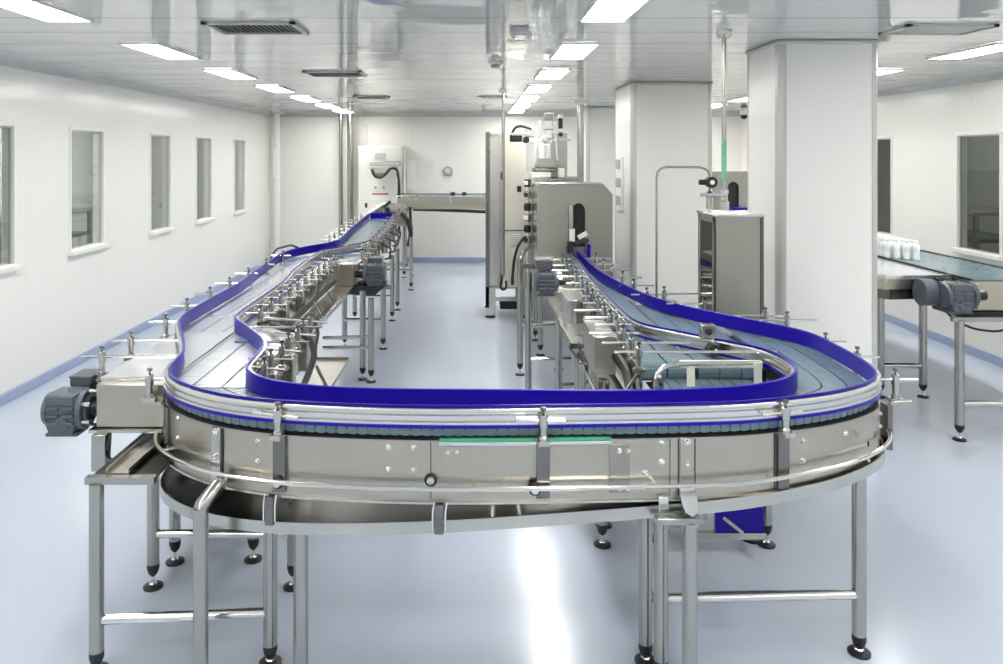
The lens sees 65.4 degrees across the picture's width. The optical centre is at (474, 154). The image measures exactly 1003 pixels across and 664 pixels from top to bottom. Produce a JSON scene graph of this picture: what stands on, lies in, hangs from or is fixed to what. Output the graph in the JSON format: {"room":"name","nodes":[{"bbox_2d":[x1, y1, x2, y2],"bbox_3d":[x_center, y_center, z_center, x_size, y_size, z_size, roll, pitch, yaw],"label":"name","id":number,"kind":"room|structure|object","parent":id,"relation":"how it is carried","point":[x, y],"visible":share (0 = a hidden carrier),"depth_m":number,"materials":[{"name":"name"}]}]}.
{"room":"processing plant","nodes":[
{"label":"processing plant","id":0,"kind":"room"},
{"bbox_2d":[0,127,238,247],"bbox_3d":[-4.885,0.580,8.925,2.390,2.640,9.850,0,0,0],"label":"wall","id":1,"kind":"structure","parent":0,"point":[82,142],"depth_m":12.20,"materials":[{"name":"grey"}]},
{"bbox_2d":[0,65,270,394],"bbox_3d":[-3.645,0.580,4.925,0.090,2.640,17.850,0,0,0],"label":"wall","id":2,"kind":"structure","parent":0,"point":[58,307],"depth_m":7.75,"materials":[{"name":"white paint"}]},
{"bbox_2d":[0,121,21,273],"bbox_3d":[-3.623,0.320,5.790,0.137,1.150,0.660,0,0,0],"label":"window","id":3,"kind":"structure","parent":2,"relation":"in","point":[8,129],"depth_m":6.08,"materials":[{"name":"white"}]},
{"bbox_2d":[68,126,108,255],"bbox_3d":[-3.623,0.320,7.240,0.137,1.150,0.680,0,0,0],"label":"window","id":4,"kind":"structure","parent":2,"relation":"in","point":[98,243],"depth_m":7.54,"materials":[{"name":"white"}]},
{"bbox_2d":[0,259,268,405],"bbox_3d":[-3.590,1.857,4.925,0.020,0.085,17.850,0,0,0],"label":"baseboard","id":5,"kind":"structure","parent":2,"relation":"attached to","point":[29,385],"depth_m":7.24,"materials":[{"name":"blue"}]},
{"bbox_2d":[0,56,271,115],"bbox_3d":[-3.572,-0.710,4.925,0.055,0.060,17.850,0,0,0],"label":"trim","id":6,"kind":"structure","parent":2,"relation":"attached to","point":[4,61],"depth_m":7.62,"materials":[{"name":"grey metal"}]},
{"bbox_2d":[149,132,174,235],"bbox_3d":[-3.623,0.320,8.925,0.137,1.150,0.630,0,0,0],"label":"window","id":7,"kind":"structure","parent":2,"relation":"in","point":[166,227],"depth_m":9.20,"materials":[{"name":"white"}]},
{"bbox_2d":[195,135,214,224],"bbox_3d":[-3.623,0.320,10.350,0.137,1.150,0.640,0,0,0],"label":"window","id":8,"kind":"structure","parent":2,"relation":"in","point":[207,217],"depth_m":10.63,"materials":[{"name":"white"}]},
{"bbox_2d":[233,138,247,214],"bbox_3d":[-3.623,0.320,11.925,0.137,1.150,0.610,0,0,0],"label":"window","id":9,"kind":"structure","parent":2,"relation":"in","point":[242,142],"depth_m":12.19,"materials":[{"name":"white"}]},
{"bbox_2d":[0,262,1002,663],"bbox_3d":[0.565,1.950,4.925,14.330,0.100,18.050,0,0,0],"label":"floor","id":10,"kind":"structure","parent":0,"point":[545,594],"depth_m":3.63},
{"bbox_2d":[0,206,92,243],"bbox_3d":[-5.100,1.265,8.800,0.800,1.270,1.800,0,0,0],"label":"worktable","id":11,"kind":"object","parent":10,"relation":"on","point":[75,209],"visible":0.06,"depth_m":9.59,"materials":[{"name":"silver metal"}]},
{"bbox_2d":[72,231,89,237],"bbox_3d":[-5.100,0.960,8.800,0.700,0.040,1.700,0,0,0],"label":"shelf","id":12,"kind":"object","parent":11,"relation":"attached to","point":[74,233],"depth_m":9.46,"materials":[{"name":"silver metal"}]},
{"bbox_2d":[40,244,355,663],"bbox_3d":[-1.315,1.366,5.145,1.036,1.068,4.629,0,0,0],"label":"conveyor","id":13,"kind":"object","parent":10,"relation":"on","point":[70,411],"visible":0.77,"depth_m":3.40,"materials":[{"name":"metal"}]},
{"bbox_2d":[89,651,103,663],"bbox_3d":[-1.395,1.855,2.875,0.053,0.055,0.052,0,0,0],"label":"socket","id":14,"kind":"object","parent":13,"relation":"attached to","point":[95,657],"depth_m":2.85,"materials":[{"name":"black rubber"}]},
{"bbox_2d":[106,433,162,473],"bbox_3d":[-1.329,1.176,3.425,0.085,0.020,1.050,0,0,0],"label":"drip tray","id":15,"kind":"object","parent":13,"relation":"on","point":[141,453],"depth_m":3.05,"materials":[{"name":"silver metal"}]},
{"bbox_2d":[147,562,159,576],"bbox_3d":[-1.415,1.823,3.430,0.053,0.055,0.052,0,0,0],"label":"socket","id":16,"kind":"object","parent":13,"relation":"attached to","point":[152,567],"depth_m":3.41,"materials":[{"name":"black rubber"}]},
{"bbox_2d":[169,540,180,551],"bbox_3d":[-1.400,1.823,3.640,0.053,0.055,0.052,0,0,0],"label":"socket","id":17,"kind":"object","parent":13,"relation":"attached to","point":[174,545],"depth_m":3.62,"materials":[{"name":"black rubber"}]},
{"bbox_2d":[314,301,321,316],"bbox_3d":[-1.130,1.110,5.600,0.078,0.129,0.020,0,0,0],"label":"bracket","id":18,"kind":"object","parent":13,"relation":"on","point":[320,315],"depth_m":5.59,"materials":[{"name":"silver metal"}]},
{"bbox_2d":[293,284,355,333],"bbox_3d":[-1.145,1.150,5.600,0.190,0.030,2.600,0,0,0],"label":"drip tray","id":19,"kind":"object","parent":13,"relation":"on","point":[327,305],"depth_m":6.05,"materials":[{"name":"silver metal"}]},
{"bbox_2d":[326,289,334,303],"bbox_3d":[-1.130,1.110,6.100,0.078,0.129,0.020,0,0,0],"label":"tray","id":20,"kind":"object","parent":13,"relation":"on","point":[327,291],"depth_m":6.09,"materials":[{"name":"silver metal"}]},
{"bbox_2d":[269,112,283,263],"bbox_3d":[-3.460,0.580,13.600,0.264,2.640,0.264,0,0,0],"label":"ceiling pipe","id":21,"kind":"object","parent":10,"relation":"on","point":[276,115],"visible":0.95,"depth_m":13.55,"materials":[{"name":"white"}]},
{"bbox_2d":[344,112,356,227],"bbox_3d":[-2.150,0.580,13.450,0.242,2.640,0.242,0,0,0],"label":"ceiling pipe","id":22,"kind":"object","parent":10,"relation":"on","point":[350,116],"visible":0.71,"depth_m":13.40,"materials":[{"name":"silver metal"}]},
{"bbox_2d":[320,214,413,382],"bbox_3d":[-1.232,1.374,9.191,0.883,1.052,5.429,0,0,-2],"label":"conveyor","id":23,"kind":"object","parent":10,"relation":"on","point":[365,269],"visible":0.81,"depth_m":7.43,"materials":[{"name":"silver metal"}]},
{"bbox_2d":[359,146,405,265],"bbox_3d":[-1.605,0.870,13.578,0.770,2.060,0.525,0,0,0],"label":"tall cabinet","id":24,"kind":"object","parent":10,"relation":"on","point":[373,191],"visible":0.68,"depth_m":13.33,"materials":[{"name":"white metal"}]},
{"bbox_2d":[369,161,400,248],"bbox_3d":[-1.489,1.000,12.994,0.522,1.800,0.312,0,0,0],"label":"hose","id":25,"kind":"object","parent":10,"relation":"on","point":[377,172],"visible":0.73,"depth_m":12.90,"materials":[{"name":"black rubber"}]},
{"bbox_2d":[368,200,413,277],"bbox_3d":[-1.294,1.297,12.111,0.688,1.207,0.478,0,0,0],"label":"station","id":26,"kind":"object","parent":10,"relation":"on","point":[402,210],"visible":0.66,"depth_m":11.97,"materials":[{"name":"silver metal"}]},
{"bbox_2d":[396,192,484,265],"bbox_3d":[-0.490,1.250,12.790,1.580,1.300,0.420,0,0,0],"label":"conveyor","id":27,"kind":"object","parent":10,"relation":"on","point":[452,202],"visible":0.61,"depth_m":12.66,"materials":[{"name":"silver metal"}]},
{"bbox_2d":[413,209,484,212],"bbox_3d":[-0.350,0.915,12.810,1.300,0.070,0.380,0,0,0],"label":"drip tray","id":28,"kind":"object","parent":27,"relation":"on","point":[437,210],"depth_m":12.62,"materials":[{"name":"silver metal"}]},
{"bbox_2d":[485,132,526,317],"bbox_3d":[0.365,0.815,9.422,0.490,2.170,0.675,0,0,0],"label":"tall cabinet","id":29,"kind":"object","parent":10,"relation":"on","point":[515,152],"visible":0.72,"depth_m":9.10,"materials":[{"name":"silver metal"}]},
{"bbox_2d":[101,312,917,663],"bbox_3d":[0.207,1.374,3.694,3.350,1.052,2.164,0,0,0],"label":"conveyor","id":30,"kind":"object","parent":10,"relation":"on","point":[271,479],"visible":0.77,"depth_m":2.78,"materials":[{"name":"silver metal"}]},
{"bbox_2d":[247,538,258,549],"bbox_3d":[-1.040,1.823,3.660,0.053,0.055,0.052,0,0,0],"label":"socket","id":31,"kind":"object","parent":30,"relation":"attached to","point":[253,543],"depth_m":3.64,"materials":[{"name":"black rubber"}]},
{"bbox_2d":[263,493,277,525],"bbox_3d":[-0.725,1.255,2.760,0.056,0.111,0.019,0,0,0],"label":"bracket","id":32,"kind":"object","parent":30,"relation":"on","point":[269,504],"depth_m":2.76,"materials":[{"name":"silver metal"}]},
{"bbox_2d":[263,642,277,659],"bbox_3d":[-0.765,1.855,2.915,0.053,0.055,0.052,0,0,0],"label":"socket","id":33,"kind":"object","parent":30,"relation":"attached to","point":[269,649],"depth_m":2.89,"materials":[{"name":"black rubber"}]},
{"bbox_2d":[272,476,283,488],"bbox_3d":[-0.697,1.158,2.759,0.045,0.045,0.008,0,0,13],"label":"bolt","id":34,"kind":"object","parent":30,"relation":"in","point":[277,481],"depth_m":2.75,"materials":[{"name":"silver metal"}]},
{"bbox_2d":[315,365,327,385],"bbox_3d":[-0.800,1.180,4.100,0.080,0.149,0.020,0,0,0],"label":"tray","id":35,"kind":"object","parent":30,"relation":"on","point":[317,368],"depth_m":4.09,"materials":[{"name":"silver metal"}]},
{"bbox_2d":[424,473,436,486],"bbox_3d":[-0.154,1.132,2.712,0.045,0.045,0.021,0,0,0],"label":"bolt","id":36,"kind":"object","parent":30,"relation":"in","point":[430,479],"depth_m":2.71,"materials":[{"name":"silver metal"}]},
{"bbox_2d":[431,502,447,534],"bbox_3d":[-0.122,1.255,2.695,0.058,0.111,0.013,0,0,0],"label":"bracket","id":37,"kind":"object","parent":30,"relation":"on","point":[439,524],"depth_m":2.69,"materials":[{"name":"silver metal"}]},
{"bbox_2d":[234,215,797,404],"bbox_3d":[-0.039,0.914,7.253,2.777,0.076,8.696,0,0,0],"label":"rail","id":38,"kind":"object","parent":30,"relation":"attached to","point":[271,388],"visible":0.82,"depth_m":2.99,"materials":[{"name":"blue plastic"}]},
{"bbox_2d":[699,323,722,356],"bbox_3d":[1.121,0.874,3.687,0.092,0.138,0.116,0,0,0],"label":"sensor","id":39,"kind":"object","parent":38,"relation":"attached to","point":[706,330],"visible":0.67,"depth_m":3.70,"materials":[{"name":"silver metal"}]},
{"bbox_2d":[163,213,881,428],"bbox_3d":[-0.030,0.915,7.256,3.445,0.085,9.089,0,0,0],"label":"rail","id":40,"kind":"object","parent":30,"relation":"attached to","point":[415,416],"visible":0.98,"depth_m":2.79,"materials":[{"name":"blue plastic"}]},
{"bbox_2d":[160,437,884,534],"bbox_3d":[0.196,1.270,3.499,3.033,0.209,1.601,0,0,0],"label":"drip tray","id":41,"kind":"object","parent":30,"relation":"on","point":[207,498],"depth_m":2.76,"materials":[{"name":"silver metal"}]},
{"bbox_2d":[529,482,540,495],"bbox_3d":[0.207,1.158,2.700,0.045,0.045,0.021,0,0,0],"label":"bolt","id":42,"kind":"object","parent":30,"relation":"in","point":[534,487],"depth_m":2.70,"materials":[{"name":"silver metal"}]},
{"bbox_2d":[597,524,607,535],"bbox_3d":[0.620,1.823,3.800,0.053,0.055,0.052,0,0,0],"label":"socket","id":43,"kind":"object","parent":30,"relation":"attached to","point":[602,528],"depth_m":3.78,"materials":[{"name":"black rubber"}]},
{"bbox_2d":[639,644,652,657],"bbox_3d":[0.640,1.855,2.925,0.053,0.055,0.052,0,0,0],"label":"socket","id":44,"kind":"object","parent":30,"relation":"attached to","point":[645,650],"depth_m":2.90,"materials":[{"name":"black rubber"}]},
{"bbox_2d":[657,495,668,511],"bbox_3d":[0.657,1.218,2.727,0.035,0.055,0.020,0,0,-3],"label":"bracket","id":45,"kind":"object","parent":30,"relation":"attached to","point":[662,500],"depth_m":2.72,"materials":[{"name":"silver metal"}]},
{"bbox_2d":[851,632,866,649],"bbox_3d":[1.465,1.855,2.975,0.053,0.055,0.052,0,0,0],"label":"socket","id":46,"kind":"object","parent":30,"relation":"attached to","point":[859,640],"depth_m":2.96,"materials":[{"name":"black rubber"}]},
{"bbox_2d":[511,173,531,284],"bbox_3d":[0.498,1.040,7.821,0.280,1.720,0.157,0,0,-38],"label":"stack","id":47,"kind":"object","parent":10,"relation":"on","point":[527,239],"visible":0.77,"depth_m":7.82,"materials":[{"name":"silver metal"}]},
{"bbox_2d":[510,113,580,322],"bbox_3d":[0.755,0.728,8.575,0.770,2.345,0.750,0,0,0],"label":"machine","id":48,"kind":"object","parent":10,"relation":"on","point":[554,161],"visible":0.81,"depth_m":8.29,"materials":[{"name":"silver metal"}]},
{"bbox_2d":[532,181,612,355],"bbox_3d":[0.925,1.077,7.565,0.700,1.645,1.169,0,0,0],"label":"housing","id":49,"kind":"object","parent":10,"relation":"on","point":[568,216],"visible":0.73,"depth_m":7.22,"materials":[{"name":"grey metal"}]},
{"bbox_2d":[532,181,602,272],"bbox_3d":[0.925,0.698,7.675,0.700,0.885,0.950,0,0,0],"label":"hood","id":50,"kind":"object","parent":49,"relation":"attached to","point":[558,207],"depth_m":7.22,"materials":[{"name":"silver metal"}]},
{"bbox_2d":[573,203,584,246],"bbox_3d":[0.960,0.675,7.310,0.220,0.550,0.020,0,0,0],"label":"opening","id":51,"kind":"object","parent":49,"relation":"hanging from","point":[579,210],"depth_m":7.30,"materials":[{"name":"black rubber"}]},
{"bbox_2d":[573,102,587,180],"bbox_3d":[1.490,0.580,11.000,0.220,2.640,0.220,0,0,0],"label":"ceiling pipe","id":52,"kind":"object","parent":10,"relation":"on","point":[580,105],"visible":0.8,"depth_m":10.96,"materials":[{"name":"silver metal"}]},
{"bbox_2d":[584,106,614,278],"bbox_3d":[2.160,0.580,12.350,0.948,2.640,0.928,0,0,0],"label":"pillar","id":53,"kind":"structure","parent":10,"relation":"on","point":[599,121],"depth_m":11.90,"materials":[{"name":"white paint"}]},
{"bbox_2d":[614,82,712,305],"bbox_3d":[1.998,0.580,8.375,0.853,2.640,0.978,0,0,0],"label":"pillar","id":54,"kind":"structure","parent":10,"relation":"on","point":[658,125],"depth_m":7.90,"materials":[{"name":"white paint"}]},
{"bbox_2d":[615,157,623,210],"bbox_3d":[1.567,0.310,8.475,0.036,0.580,0.350,0,0,0],"label":"switch panel","id":55,"kind":"object","parent":54,"relation":"attached to","point":[619,161],"visible":1,"depth_m":8.36,"materials":[{"name":"white plastic"}]},
{"bbox_2d":[515,253,817,528],"bbox_3d":[1.082,1.350,5.253,1.295,1.100,3.837,0,0,-5],"label":"conveyor","id":56,"kind":"object","parent":10,"relation":"on","point":[610,349],"visible":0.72,"depth_m":4.26,"materials":[{"name":"silver metal"}]},
{"bbox_2d":[545,289,583,347],"bbox_3d":[0.662,1.141,5.735,0.175,0.033,2.130,0,0,0],"label":"drip tray","id":57,"kind":"object","parent":56,"relation":"on","point":[574,333],"depth_m":5.22,"materials":[{"name":"silver metal"}]},
{"bbox_2d":[579,358,623,388],"bbox_3d":[0.680,1.185,3.900,0.160,0.030,1.200,0,0,0],"label":"drip tray","id":58,"kind":"object","parent":56,"relation":"on","point":[595,381],"depth_m":4.15,"materials":[{"name":"silver metal"}]},
{"bbox_2d":[655,166,717,302],"bbox_3d":[1.293,0.534,4.800,0.393,0.932,0.118,0,0,33],"label":"pipe","id":59,"kind":"object","parent":56,"relation":"on","point":[710,182],"visible":0.86,"depth_m":4.88,"materials":[{"name":"silver metal"}]},
{"bbox_2d":[706,191,713,208],"bbox_3d":[1.430,0.275,4.750,0.052,0.110,0.051,0,0,0],"label":"post","id":60,"kind":"object","parent":59,"relation":"on","point":[709,200],"depth_m":4.73,"materials":[{"name":"silver metal"}]},
{"bbox_2d":[653,507,766,543],"bbox_3d":[1.130,1.785,3.830,0.540,0.230,0.300,0,0,0],"label":"base frame","id":61,"kind":"object","parent":10,"relation":"on","point":[747,525],"visible":0.52,"depth_m":3.70,"materials":[{"name":"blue metal"}]},
{"bbox_2d":[712,170,746,210],"bbox_3d":[2.975,1.044,9.250,0.950,1.712,0.900,0,0,0],"label":"housing","id":62,"kind":"object","parent":10,"relation":"on","point":[736,179],"visible":0.17,"depth_m":9.00,"materials":[{"name":"grey metal"}]},
{"bbox_2d":[728,182,737,206],"bbox_3d":[2.975,0.670,9.035,0.930,0.940,0.010,0,0,0],"label":"curtain","id":63,"kind":"object","parent":62,"relation":"hanging from","point":[732,186],"depth_m":9.03,"materials":[{"name":"black rubber"}]},
{"bbox_2d":[696,210,765,318],"bbox_3d":[1.540,1.123,4.715,0.306,1.554,0.346,0,0,0],"label":"cabinet","id":64,"kind":"object","parent":10,"relation":"on","point":[730,242],"visible":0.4,"depth_m":4.55,"materials":[{"name":"silver metal"}]},
{"bbox_2d":[745,39,879,380],"bbox_3d":[2.270,0.580,5.300,0.678,2.640,0.628,0,0,0],"label":"pillar","id":65,"kind":"structure","parent":10,"relation":"on","point":[812,104],"depth_m":5.00,"materials":[{"name":"white paint"}]},
{"bbox_2d":[877,257,951,299],"bbox_3d":[3.036,1.372,6.527,0.649,1.056,2.147,0,0,0],"label":"conveyor","id":66,"kind":"object","parent":10,"relation":"on","point":[895,280],"visible":0.1,"depth_m":5.56,"materials":[{"name":"metal"}]},
{"bbox_2d":[877,249,1002,441],"bbox_3d":[3.538,1.350,7.179,0.925,1.100,4.042,0,0,0],"label":"conveyor","id":67,"kind":"object","parent":10,"relation":"on","point":[974,290],"visible":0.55,"depth_m":5.32,"materials":[{"name":"silver metal"}]},
{"bbox_2d":[884,239,890,257],"bbox_3d":[3.412,0.772,6.455,0.052,0.154,0.052,0,0,0],"label":"bottle","id":68,"kind":"object","parent":67,"relation":"on","point":[887,246],"visible":1,"depth_m":6.43,"materials":[{"name":"white plastic"}]},
{"bbox_2d":[893,239,899,258],"bbox_3d":[3.467,0.772,6.410,0.052,0.154,0.052,0,0,0],"label":"bottle","id":69,"kind":"object","parent":67,"relation":"on","point":[896,246],"visible":1,"depth_m":6.39,"materials":[{"name":"white plastic"}]},
{"bbox_2d":[903,240,909,258],"bbox_3d":[3.522,0.772,6.365,0.052,0.154,0.052,0,0,0],"label":"bottle","id":70,"kind":"object","parent":67,"relation":"on","point":[906,247],"visible":1,"depth_m":6.35,"materials":[{"name":"white plastic"}]},
{"bbox_2d":[913,241,919,259],"bbox_3d":[3.577,0.772,6.320,0.052,0.154,0.052,0,0,0],"label":"bottle","id":71,"kind":"object","parent":67,"relation":"on","point":[916,247],"visible":1,"depth_m":6.30,"materials":[{"name":"white plastic"}]},
{"bbox_2d":[967,204,998,248],"bbox_3d":[5.900,1.265,9.450,0.800,1.270,1.700,0,0,0],"label":"worktable","id":72,"kind":"object","parent":10,"relation":"on","point":[974,236],"visible":0.27,"depth_m":8.68,"materials":[{"name":"silver metal"}]},
{"bbox_2d":[967,229,998,242],"bbox_3d":[5.900,0.960,9.450,0.700,0.040,1.600,0,0,0],"label":"shelf","id":73,"kind":"object","parent":72,"relation":"attached to","point":[984,237],"depth_m":8.78,"materials":[{"name":"silver metal"}]},
{"bbox_2d":[0,0,1002,112],"bbox_3d":[0.565,-0.790,4.925,14.330,0.100,18.050,0,0,0],"label":"ceiling","id":74,"kind":"structure","parent":0,"point":[427,56],"depth_m":5.27,"materials":[{"name":"white paint"}]},
{"bbox_2d":[0,0,93,21],"bbox_3d":[-2.200,-0.731,3.840,0.256,0.017,0.800,0,0,0],"label":"recessed light","id":75,"kind":"object","parent":74,"relation":"in","point":[41,10],"visible":1,"depth_m":3.95,"materials":[{"name":"white plastic"}]},
{"bbox_2d":[119,42,200,59],"bbox_3d":[-2.200,-0.731,5.500,0.256,0.017,0.800,0,0,0],"label":"recessed light","id":76,"kind":"object","parent":74,"relation":"in","point":[158,49],"visible":1,"depth_m":5.42,"materials":[{"name":"white plastic"}]},
{"bbox_2d":[126,45,195,58],"bbox_3d":[-2.200,-0.730,5.500,0.228,0.008,0.772,0,0,0],"label":"diffuser","id":77,"kind":"object","parent":76,"relation":"attached to","point":[163,51],"depth_m":5.47,"materials":[{"name":"white plastic"}]},
{"bbox_2d":[202,68,257,78],"bbox_3d":[-2.200,-0.731,7.050,0.256,0.017,0.800,0,0,0],"label":"recessed light","id":78,"kind":"object","parent":74,"relation":"in","point":[229,73],"visible":1,"depth_m":6.95,"materials":[{"name":"white plastic"}]},
{"bbox_2d":[201,22,308,34],"bbox_3d":[-1.260,-0.732,4.510,0.520,0.015,0.380,0,0,0],"label":"ceiling vent","id":79,"kind":"object","parent":74,"relation":"in","point":[224,28],"visible":1,"depth_m":4.50,"materials":[{"name":"grey metal"}]},
{"bbox_2d":[254,85,295,92],"bbox_3d":[-2.200,-0.731,8.620,0.256,0.017,0.800,0,0,0],"label":"recessed light","id":80,"kind":"object","parent":74,"relation":"in","point":[272,88],"visible":1,"depth_m":8.53,"materials":[{"name":"white plastic"}]},
{"bbox_2d":[260,87,291,91],"bbox_3d":[-2.200,-0.730,8.620,0.228,0.008,0.772,0,0,0],"label":"diffuser","id":81,"kind":"object","parent":80,"relation":"attached to","point":[272,89],"depth_m":8.64,"materials":[{"name":"white plastic"}]},
{"bbox_2d":[289,96,321,101],"bbox_3d":[-2.200,-0.731,10.170,0.256,0.017,0.800,0,0,0],"label":"recessed light","id":82,"kind":"object","parent":74,"relation":"in","point":[300,98],"visible":1,"depth_m":10.10,"materials":[{"name":"white plastic"}]},
{"bbox_2d":[302,71,366,76],"bbox_3d":[-1.260,-0.732,7.050,0.520,0.015,0.400,0,0,0],"label":"ceiling vent","id":83,"kind":"object","parent":74,"relation":"in","point":[309,73],"visible":1,"depth_m":7.04,"materials":[{"name":"grey metal"}]},
{"bbox_2d":[336,112,343,235],"bbox_3d":[-2.330,0.580,13.550,0.154,2.640,0.154,0,0,0],"label":"ceiling pipe","id":84,"kind":"object","parent":74,"relation":"attached to","point":[340,114],"visible":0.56,"depth_m":13.52,"materials":[{"name":"silver metal"}]},
{"bbox_2d":[499,90,506,290],"bbox_3d":[0.326,0.409,8.950,0.092,2.297,0.088,0,0,0],"label":"ceiling pipe","id":85,"kind":"object","parent":74,"relation":"hanging from","point":[503,92],"visible":1,"depth_m":8.93,"materials":[{"name":"silver metal"}]},
{"bbox_2d":[516,96,539,101],"bbox_3d":[0.690,-0.731,10.170,0.256,0.017,0.800,0,0,0],"label":"recessed light","id":86,"kind":"object","parent":74,"relation":"in","point":[521,98],"visible":1,"depth_m":10.08,"materials":[{"name":"white plastic"}]},
{"bbox_2d":[524,85,552,92],"bbox_3d":[0.690,-0.731,8.620,0.256,0.017,0.800,0,0,0],"label":"recessed light","id":87,"kind":"object","parent":74,"relation":"in","point":[530,88],"visible":1,"depth_m":8.52,"materials":[{"name":"white plastic"}]},
{"bbox_2d":[526,87,549,91],"bbox_3d":[0.690,-0.730,8.620,0.228,0.008,0.772,0,0,0],"label":"diffuser","id":88,"kind":"object","parent":87,"relation":"attached to","point":[528,89],"depth_m":8.64,"materials":[{"name":"white plastic"}]},
{"bbox_2d":[534,68,570,78],"bbox_3d":[0.690,-0.731,7.050,0.256,0.017,0.800,0,0,0],"label":"recessed light","id":89,"kind":"object","parent":74,"relation":"in","point":[544,73],"visible":1,"depth_m":6.95,"materials":[{"name":"white plastic"}]},
{"bbox_2d":[549,42,599,59],"bbox_3d":[0.690,-0.731,5.500,0.256,0.017,0.800,0,0,0],"label":"recessed light","id":90,"kind":"object","parent":74,"relation":"in","point":[565,50],"visible":1,"depth_m":5.42,"materials":[{"name":"white plastic"}]},
{"bbox_2d":[552,45,595,58],"bbox_3d":[0.690,-0.730,5.500,0.228,0.008,0.772,0,0,0],"label":"diffuser","id":91,"kind":"object","parent":90,"relation":"attached to","point":[562,51],"depth_m":5.47,"materials":[{"name":"white plastic"}]},
{"bbox_2d":[578,0,649,21],"bbox_3d":[0.690,-0.731,3.840,0.256,0.017,0.800,0,0,0],"label":"recessed light","id":92,"kind":"object","parent":74,"relation":"in","point":[597,10],"visible":1,"depth_m":3.92,"materials":[{"name":"white plastic"}]},
{"bbox_2d":[700,29,731,209],"bbox_3d":[1.425,-0.207,4.620,0.190,1.065,0.090,0,0,0],"label":"pipe","id":93,"kind":"object","parent":74,"relation":"hanging from","point":[724,34],"visible":1,"depth_m":4.61,"materials":[{"name":"silver metal"}]},
{"bbox_2d":[877,68,904,75],"bbox_3d":[3.540,-0.731,7.050,0.256,0.017,0.800,0,0,0],"label":"recessed light","id":94,"kind":"object","parent":74,"relation":"in","point":[880,71],"visible":0.31,"depth_m":6.70,"materials":[{"name":"white plastic"}]},
{"bbox_2d":[877,70,899,74],"bbox_3d":[3.540,-0.730,7.050,0.228,0.008,0.772,0,0,0],"label":"diffuser","id":95,"kind":"object","parent":94,"relation":"attached to","point":[879,72],"depth_m":6.78,"materials":[{"name":"white plastic"}]},
{"bbox_2d":[878,24,999,34],"bbox_3d":[2.700,-0.732,4.560,0.520,0.015,0.320,0,0,0],"label":"ceiling vent","id":96,"kind":"object","parent":74,"relation":"in","point":[908,29],"visible":1,"depth_m":4.52,"materials":[{"name":"grey metal"}]},
{"bbox_2d":[926,42,1002,59],"bbox_3d":[3.540,-0.731,5.500,0.256,0.017,0.800,0,0,0],"label":"recessed light","id":97,"kind":"object","parent":74,"relation":"in","point":[994,47],"visible":1,"depth_m":5.52,"materials":[{"name":"white plastic"}]},
{"bbox_2d":[280,117,740,256],"bbox_3d":[0.565,0.580,13.900,8.330,2.640,0.100,0,0,0],"label":"wall","id":98,"kind":"structure","parent":0,"point":[309,146],"depth_m":13.85,"materials":[{"name":"white paint"}]},
{"bbox_2d":[271,115,272,254],"bbox_3d":[-3.560,0.580,13.810,0.080,2.640,0.080,0,0,0],"label":"trim","id":99,"kind":"structure","parent":98,"relation":"attached to","point":[272,115],"depth_m":13.78,"materials":[{"name":"white"}]},
{"bbox_2d":[284,257,484,261],"bbox_3d":[0.565,1.857,13.840,8.330,0.085,0.020,0,0,0],"label":"baseboard","id":100,"kind":"structure","parent":98,"relation":"attached to","point":[293,259],"depth_m":13.83,"materials":[{"name":"blue"}]},
{"bbox_2d":[406,160,414,189],"bbox_3d":[-1.143,0.355,13.806,0.145,0.530,0.088,0,0,0],"label":"wall box","id":101,"kind":"object","parent":98,"relation":"attached to","point":[410,164],"visible":1,"depth_m":13.76,"materials":[{"name":"white plastic"}]},
{"bbox_2d":[280,113,740,116],"bbox_3d":[0.565,-0.710,13.820,8.330,0.060,0.060,0,0,0],"label":"trim","id":102,"kind":"structure","parent":98,"relation":"attached to","point":[284,114],"depth_m":13.83,"materials":[{"name":"grey metal"}]},
{"bbox_2d":[741,79,1002,357],"bbox_3d":[4.775,0.580,4.925,0.090,2.640,17.850,0,0,0],"label":"wall","id":103,"kind":"structure","parent":0,"point":[923,126],"depth_m":8.08,"materials":[{"name":"white paint"}]},
{"bbox_2d":[877,136,892,235],"bbox_3d":[4.753,0.365,9.160,0.137,1.170,0.680,0,0,0],"label":"window","id":104,"kind":"structure","parent":103,"relation":"in","point":[878,137],"depth_m":8.86,"materials":[{"name":"white"}]},
{"bbox_2d":[877,72,1002,96],"bbox_3d":[4.702,-0.710,4.925,0.055,0.060,17.850,0,0,0],"label":"trim","id":105,"kind":"structure","parent":103,"relation":"attached to","point":[998,75],"depth_m":7.83,"materials":[{"name":"grey metal"}]},
{"bbox_2d":[885,313,1002,367],"bbox_3d":[4.720,1.857,4.925,0.020,0.085,17.850,0,0,0],"label":"baseboard","id":106,"kind":"structure","parent":103,"relation":"attached to","point":[969,349],"depth_m":7.81,"materials":[{"name":"blue"}]},
{"bbox_2d":[951,131,1002,260],"bbox_3d":[4.753,0.365,7.330,0.137,1.170,0.700,0,0,0],"label":"window","id":107,"kind":"structure","parent":103,"relation":"in","point":[961,247],"depth_m":7.62,"materials":[{"name":"white"}]},
{"bbox_2d":[877,136,998,252],"bbox_3d":[6.015,0.580,8.925,2.390,2.640,9.850,0,0,0],"label":"wall","id":108,"kind":"structure","parent":0,"point":[982,151],"depth_m":11.07,"materials":[{"name":"grey"}]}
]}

